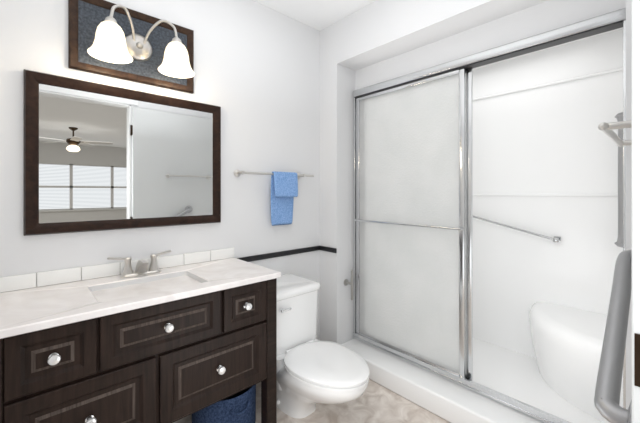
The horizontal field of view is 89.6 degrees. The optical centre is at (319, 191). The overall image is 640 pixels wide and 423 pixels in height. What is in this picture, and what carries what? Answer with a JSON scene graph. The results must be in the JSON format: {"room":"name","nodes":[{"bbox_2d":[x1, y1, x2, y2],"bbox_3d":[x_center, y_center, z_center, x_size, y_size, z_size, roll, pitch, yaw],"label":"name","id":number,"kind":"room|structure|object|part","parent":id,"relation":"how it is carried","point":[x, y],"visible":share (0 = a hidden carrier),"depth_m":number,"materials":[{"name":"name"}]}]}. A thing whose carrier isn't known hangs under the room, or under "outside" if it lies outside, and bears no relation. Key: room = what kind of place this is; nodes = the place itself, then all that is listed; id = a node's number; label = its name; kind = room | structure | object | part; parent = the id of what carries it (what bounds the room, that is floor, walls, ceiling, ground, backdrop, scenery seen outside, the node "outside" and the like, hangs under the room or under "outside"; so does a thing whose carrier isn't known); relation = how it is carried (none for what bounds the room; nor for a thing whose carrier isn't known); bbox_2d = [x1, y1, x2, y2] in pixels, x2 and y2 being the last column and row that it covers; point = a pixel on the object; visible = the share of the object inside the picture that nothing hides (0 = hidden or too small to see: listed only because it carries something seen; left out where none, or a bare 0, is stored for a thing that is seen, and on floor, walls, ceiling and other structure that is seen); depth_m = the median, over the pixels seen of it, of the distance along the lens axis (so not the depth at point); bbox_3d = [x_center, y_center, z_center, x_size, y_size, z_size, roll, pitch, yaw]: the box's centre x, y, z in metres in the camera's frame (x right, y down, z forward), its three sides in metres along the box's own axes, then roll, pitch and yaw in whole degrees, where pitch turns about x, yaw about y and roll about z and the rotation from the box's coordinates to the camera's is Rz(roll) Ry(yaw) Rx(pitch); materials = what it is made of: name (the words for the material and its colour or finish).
{"room":"bathroom","nodes":[
{"label":"bathroom","id":0,"kind":"room"},
{"bbox_2d":[0,0,319,340],"bbox_3d":[-0.350,0.000,2.199,3.000,2.440,0.120,0,0,-43],"label":"wall","id":1,"kind":"structure","parent":0,"point":[256,62],"depth_m":1.92,"materials":[{"name":"white paint"}]},
{"bbox_2d":[24,69,220,235],"bbox_3d":[-0.893,-0.161,1.596,0.848,0.677,0.028,0,0,-43],"label":"mirror","id":2,"kind":"object","parent":1,"relation":"attached to","point":[98,157],"visible":1,"depth_m":1.52,"materials":[{"name":"brown wood"}]},
{"bbox_2d":[68,0,194,93],"bbox_3d":[-0.829,-0.718,1.517,0.545,0.345,0.233,0,0,-43],"label":"sconce","id":3,"kind":"object","parent":1,"relation":"attached to","point":[105,38],"visible":1,"depth_m":1.54,"materials":[{"name":"glass"}]},
{"bbox_2d":[234,169,313,178],"bbox_3d":[-0.280,-0.115,2.127,0.592,0.046,0.080,0,0,-43],"label":"towel rail","id":4,"kind":"object","parent":1,"relation":"attached to","point":[237,173],"depth_m":1.99,"materials":[{"name":"silver metal"}]},
{"bbox_2d":[271,171,297,225],"bbox_3d":[-0.235,0.044,2.133,0.194,0.353,0.065,0,0,-43],"label":"towel","id":5,"kind":"object","parent":4,"relation":"hanging from","point":[284,185],"visible":0.98,"depth_m":2.12,"materials":[{"name":"blue fabric"}]},
{"bbox_3d":[-0.235,0.046,2.133,0.195,0.358,0.070,0,0,-43],"label":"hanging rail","id":6,"kind":"part","parent":5,"relation":"part of","materials":[{"name":"blue fabric"}]},
{"bbox_2d":[237,245,336,261],"bbox_3d":[-0.212,0.421,2.123,0.740,0.034,0.180,0,0,-43],"label":"trim","id":7,"kind":"structure","parent":1,"relation":"attached to","point":[314,248],"depth_m":2.21,"materials":[{"name":"black"}]},
{"bbox_2d":[174,379,449,422],"bbox_3d":[0.297,1.250,1.498,3.000,0.060,2.030,0,0,-43],"label":"floor","id":8,"kind":"structure","parent":0,"point":[377,404],"depth_m":1.78,"materials":[{"name":"tile"}]},
{"bbox_2d":[0,248,280,422],"bbox_3d":[-0.743,0.758,1.416,1.055,0.924,0.498,0,0,-43],"label":"vanity","id":9,"kind":"object","parent":8,"relation":"on","point":[165,339],"visible":1,"depth_m":1.26,"materials":[{"name":"brown wood"}]},
{"bbox_2d":[192,384,255,422],"bbox_3d":[-0.485,1.091,1.637,0.318,0.255,0.318,0,0,2],"label":"fabric basket","id":10,"kind":"object","parent":8,"relation":"on","point":[240,407],"visible":0.39,"depth_m":1.51,"materials":[{"name":"blue fabric"}]},
{"bbox_2d":[277,274,368,418],"bbox_3d":[-0.077,0.886,1.785,0.396,0.668,0.815,0,0,-43],"label":"toilet","id":11,"kind":"object","parent":8,"relation":"on","point":[311,371],"visible":0.86,"depth_m":1.74,"materials":[{"name":"white ceramic"}]},
{"bbox_2d":[342,302,622,422],"bbox_3d":[1.387,0.989,2.078,1.550,0.462,2.055,0,0,-43],"label":"shower base","id":12,"kind":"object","parent":8,"relation":"on","point":[560,382],"depth_m":1.85,"materials":[{"name":"white plastic"}]},
{"bbox_2d":[254,0,375,30],"bbox_3d":[0.297,-1.250,1.498,3.000,0.060,2.030,0,0,-43],"label":"ceiling","id":13,"kind":"structure","parent":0,"point":[317,14],"depth_m":2.15,"materials":[{"name":"white paint"}]},
{"bbox_2d":[320,0,631,408],"bbox_3d":[0.742,0.000,1.826,0.260,2.440,1.910,0,0,-43],"label":"wall","id":14,"kind":"structure","parent":0,"point":[383,40],"depth_m":2.10,"materials":[{"name":"white paint"}]},
{"bbox_2d":[344,269,352,299],"bbox_3d":[0.215,0.670,2.346,0.048,0.221,0.070,0,0,-43],"label":"paper holder","id":15,"kind":"object","parent":14,"relation":"attached to","point":[346,282],"visible":1,"depth_m":2.32,"materials":[{"name":"grey metal"}]},
{"bbox_2d":[353,8,625,422],"bbox_3d":[0.770,0.170,1.883,0.093,1.860,1.505,0,0,-43],"label":"shower door frame","id":16,"kind":"object","parent":14,"relation":"attached to","point":[413,132],"visible":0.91,"depth_m":2.00,"materials":[{"name":"silver metal"}]},
{"bbox_2d":[594,0,639,422],"bbox_3d":[0.823,0.192,0.848,0.825,2.033,0.118,0,0,-43],"label":"open door leaf","id":17,"kind":"structure","parent":14,"relation":"in","point":[626,277],"depth_m":0.63,"materials":[{"name":"white paint"}]},
{"bbox_2d":[473,27,622,357],"bbox_3d":[1.117,0.000,2.172,0.880,2.440,1.910,0,0,-43],"label":"shower surround","id":18,"kind":"object","parent":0,"point":[543,164],"depth_m":2.23,"materials":[{"name":"white plastic"}]},
{"bbox_3d":[2.470,0.000,-2.376,6.340,2.440,6.610,0,0,-43],"label":"wall","id":19,"kind":"structure","parent":0,"visible":0},
{"bbox_2d":[473,215,560,242],"bbox_3d":[1.344,0.237,2.415,0.057,0.207,0.746,0,0,-43],"label":"shower rail","id":20,"kind":"object","parent":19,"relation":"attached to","point":[556,238],"visible":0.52,"depth_m":2.27,"materials":[{"name":"silver metal"}]},
{"bbox_2d":[614,112,622,247],"bbox_3d":[1.766,-0.070,1.852,0.076,0.835,0.111,0,0,-43],"label":"grab rail","id":21,"kind":"object","parent":19,"relation":"attached to","point":[619,116],"visible":0.41,"depth_m":1.86,"materials":[{"name":"silver metal"}]}
]}

